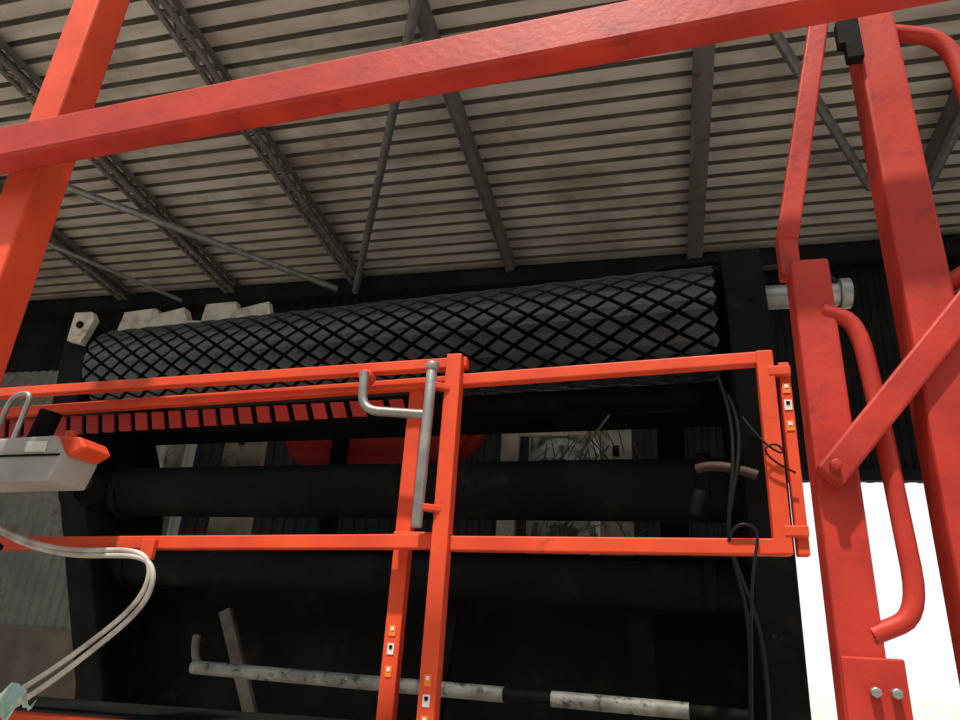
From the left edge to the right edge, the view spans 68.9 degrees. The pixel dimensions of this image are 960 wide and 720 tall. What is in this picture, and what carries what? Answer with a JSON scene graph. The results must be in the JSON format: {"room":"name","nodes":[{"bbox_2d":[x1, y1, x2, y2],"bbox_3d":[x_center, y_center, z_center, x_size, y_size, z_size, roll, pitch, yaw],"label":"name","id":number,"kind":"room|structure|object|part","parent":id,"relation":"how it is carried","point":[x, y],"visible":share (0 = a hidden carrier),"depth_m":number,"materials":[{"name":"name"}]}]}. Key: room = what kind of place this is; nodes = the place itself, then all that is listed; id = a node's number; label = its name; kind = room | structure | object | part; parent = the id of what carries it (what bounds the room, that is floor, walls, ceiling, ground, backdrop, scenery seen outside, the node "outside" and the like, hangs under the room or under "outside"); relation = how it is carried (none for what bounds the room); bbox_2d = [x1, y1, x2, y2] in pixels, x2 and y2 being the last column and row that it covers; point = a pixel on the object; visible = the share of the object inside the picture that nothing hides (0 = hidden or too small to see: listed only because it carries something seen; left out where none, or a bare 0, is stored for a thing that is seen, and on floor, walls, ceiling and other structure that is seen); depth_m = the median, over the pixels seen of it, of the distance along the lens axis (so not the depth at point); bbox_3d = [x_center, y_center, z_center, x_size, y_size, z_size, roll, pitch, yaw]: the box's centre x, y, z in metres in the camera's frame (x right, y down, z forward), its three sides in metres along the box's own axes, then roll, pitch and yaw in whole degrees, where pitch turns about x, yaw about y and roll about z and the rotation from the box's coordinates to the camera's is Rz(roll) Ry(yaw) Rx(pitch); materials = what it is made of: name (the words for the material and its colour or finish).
{"room":"industrial workshop","nodes":[
{"label":"industrial workshop","id":0,"kind":"room"},
{"bbox_2d":[0,0,959,301],"bbox_3d":[-1.191,-2.770,6.867,18.500,0.662,7.000,-2,-23,14],"label":"roof","id":1,"kind":"structure","parent":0,"point":[587,164],"depth_m":7.63,"materials":[{"name":"metal"}]},
{"bbox_2d":[0,183,136,299],"bbox_3d":[-6.206,-2.454,8.010,0.165,0.777,6.765,-2,-23,14],"label":"rafter","id":2,"kind":"object","parent":1,"relation":"attached to","point":[57,238],"depth_m":10.08,"materials":[{"name":"grey metal"}]},
{"bbox_2d":[48,242,181,301],"bbox_3d":[-5.958,-1.646,9.177,2.330,0.364,3.548,-2,-23,14],"label":"pipe","id":3,"kind":"object","parent":1,"relation":"attached to","point":[51,245],"depth_m":9.81,"materials":[{"name":"grey metal"}]},
{"bbox_2d":[0,37,241,292],"bbox_3d":[-4.415,-2.524,7.551,0.165,0.777,6.765,-2,-23,14],"label":"rafter","id":4,"kind":"object","parent":1,"relation":"attached to","point":[28,83],"depth_m":8.39,"materials":[{"name":"grey metal"}]},
{"bbox_2d":[66,184,337,291],"bbox_3d":[-4.579,-1.929,8.283,6.187,0.476,0.090,16,-25,-28],"label":"pipe","id":5,"kind":"object","parent":1,"relation":"attached to","point":[78,191],"visible":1,"depth_m":8.79,"materials":[{"name":"metal"}]},
{"bbox_2d":[146,0,366,283],"bbox_3d":[-2.479,-2.599,7.056,0.165,0.777,6.765,-2,-23,14],"label":"rafter","id":6,"kind":"object","parent":1,"relation":"attached to","point":[179,28],"depth_m":7.54,"materials":[{"name":"grey metal"}]},
{"bbox_2d":[352,0,421,293],"bbox_3d":[-1.073,-1.999,7.517,2.501,0.468,4.414,-2,-23,14],"label":"pipe","id":7,"kind":"object","parent":1,"relation":"attached to","point":[415,5],"depth_m":7.27,"materials":[{"name":"grey metal"}]},
{"bbox_2d":[408,0,516,272],"bbox_3d":[-0.351,-2.705,6.527,0.100,0.809,6.767,-2,-23,14],"label":"rafter","id":8,"kind":"object","parent":1,"relation":"attached to","point":[426,24],"depth_m":7.41,"materials":[{"name":"grey metal"}]},
{"bbox_2d":[687,44,714,259],"bbox_3d":[1.905,-2.792,5.949,0.180,0.809,6.767,-2,-23,14],"label":"rafter","id":9,"kind":"object","parent":1,"relation":"attached to","point":[703,56],"depth_m":6.95,"materials":[{"name":"grey metal"}]},
{"bbox_2d":[769,32,870,190],"bbox_3d":[3.031,-2.270,6.247,0.090,0.293,2.729,-17,-30,41],"label":"pipe","id":10,"kind":"object","parent":1,"relation":"attached to","point":[778,38],"visible":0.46,"depth_m":6.34,"materials":[{"name":"metal"}]},
{"bbox_2d":[924,87,959,190],"bbox_3d":[4.102,-2.878,5.387,0.150,0.809,6.767,-2,-23,14],"label":"rafter","id":11,"kind":"object","parent":1,"relation":"attached to","point":[951,109],"depth_m":6.64,"materials":[{"name":"grey metal"}]},
{"bbox_2d":[928,111,959,189],"bbox_3d":[4.453,-1.837,6.846,0.090,0.310,2.573,-2,-23,13],"label":"pipe","id":12,"kind":"object","parent":1,"relation":"attached to","point":[954,133],"visible":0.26,"depth_m":6.57,"materials":[{"name":"metal"}]},
{"bbox_2d":[0,234,959,698],"bbox_3d":[-0.592,1.737,8.521,18.500,6.500,0.250,-2,-23,14],"label":"wall","id":13,"kind":"structure","parent":0,"point":[35,626],"depth_m":8.98,"materials":[{"name":"metal"}]},
{"bbox_2d":[23,236,959,317],"bbox_3d":[-0.458,-1.059,9.470,18.500,0.220,0.120,-2,-23,14],"label":"beam","id":14,"kind":"structure","parent":13,"relation":"attached to","point":[866,252],"depth_m":9.46,"materials":[{"name":"black metal"}]},
{"bbox_2d":[809,690,959,719],"bbox_3d":[3.543,7.328,12.728,80.000,0.200,90.000,-2,-23,14],"label":"floor","id":15,"kind":"structure","parent":0,"point":[822,703],"depth_m":34.05,"materials":[{"name":"concrete"}]},
{"bbox_2d":[0,682,350,719],"bbox_3d":[-0.937,1.819,2.117,3.602,1.509,1.200,-2,-23,14],"label":"work platform","id":16,"kind":"object","parent":15,"relation":"on","point":[35,708],"visible":1,"depth_m":2.72,"materials":[{"name":"red paint"}]},
{"bbox_2d":[0,350,810,719],"bbox_3d":[-0.918,0.610,2.262,3.665,1.255,0.197,-2,-23,14],"label":"guard rail","id":17,"kind":"object","parent":16,"relation":"on","point":[416,400],"visible":0.99,"depth_m":2.14,"materials":[{"name":"metal"}]},
{"bbox_2d":[0,391,109,492],"bbox_3d":[-1.599,0.278,2.375,0.746,0.334,0.165,-2,-23,14],"label":"control box","id":18,"kind":"object","parent":17,"relation":"attached to","point":[40,461],"visible":1,"depth_m":2.25,"materials":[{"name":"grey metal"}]},
{"bbox_3d":[-1.493,0.247,2.384,0.098,0.162,0.072,-2,-23,14],"label":"black knob","id":19,"kind":"part","parent":18,"relation":"part of","materials":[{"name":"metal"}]},
{"bbox_3d":[-1.344,0.251,2.297,0.036,0.035,0.036,-2,-23,14],"label":"red knob","id":20,"kind":"part","parent":18,"relation":"part of","materials":[{"name":"paint"}]},
{"bbox_2d":[0,525,155,716],"bbox_3d":[-1.534,0.782,2.269,1.056,0.827,0.040,-2,-23,14],"label":"electrical cable","id":21,"kind":"object","parent":18,"relation":"attached to","point":[112,552],"visible":0.98,"depth_m":2.17,"materials":[{"name":"white plastic"}]},
{"bbox_3d":[-0.276,0.111,2.222,0.246,0.165,0.030,-2,-23,14],"label":"latch handle","id":22,"kind":"part","parent":17,"relation":"part of","materials":[{"name":"metal"}]},
{"bbox_2d":[52,249,856,719],"bbox_3d":[-0.458,1.366,4.239,4.947,4.004,2.134,-2,-23,14],"label":"machine","id":23,"kind":"object","parent":15,"relation":"on","point":[529,636],"visible":0.79,"depth_m":3.95,"materials":[{"name":"black rubber"}]},
{"bbox_3d":[-2.527,1.612,4.652,0.718,3.600,1.100,-2,-23,14],"label":"plate","id":24,"kind":"part","parent":23,"relation":"part of","materials":[{"name":"black metal"}]},
{"bbox_3d":[0.602,0.942,5.034,0.520,1.100,0.520,-2,-23,14],"label":"grain tank","id":25,"kind":"part","parent":23,"relation":"part of","materials":[{"name":"grey metal"}]},
{"bbox_3d":[1.376,1.334,3.315,0.300,3.580,1.200,-2,-23,14],"label":"plate","id":26,"kind":"part","parent":23,"relation":"part of","materials":[{"name":"black metal"}]},
{"bbox_3d":[1.574,-0.316,3.454,0.360,0.120,0.120,-2,-23,14],"label":"hydraulic motor","id":27,"kind":"part","parent":23,"relation":"part of","materials":[{"name":"metal"}]},
{"bbox_2d":[0,0,959,719],"bbox_3d":[-0.389,0.221,1.676,4.806,4.200,0.372,-2,-23,14],"label":"frame","id":28,"kind":"object","parent":15,"relation":"on","point":[39,155],"visible":1,"depth_m":1.70,"materials":[{"name":"red paint"}]},
{"bbox_3d":[-1.496,0.258,1.944,0.120,4.200,0.120,-2,-23,14],"label":"post","id":29,"kind":"part","parent":28,"relation":"part of","materials":[{"name":"metal"}]},
{"bbox_3d":[0.716,0.974,1.218,0.085,2.595,0.085,-2,-23,14],"label":"short post","id":30,"kind":"part","parent":28,"relation":"part of","materials":[{"name":"red metal"}]},
{"bbox_3d":[0.824,0.209,1.478,0.122,0.733,0.038,-2,-23,14],"label":"curved handrail","id":31,"kind":"part","parent":28,"relation":"part of","materials":[{"name":"red metal"}]},
{"bbox_3d":[0.976,0.358,1.396,0.100,3.900,0.100,-2,-23,14],"label":"tall post","id":32,"kind":"part","parent":28,"relation":"part of","materials":[{"name":"red metal"}]},
{"bbox_3d":[1.141,-0.520,1.700,0.188,0.807,0.044,-2,-23,14],"label":"handrail","id":33,"kind":"part","parent":28,"relation":"part of","materials":[{"name":"red metal"}]}
]}

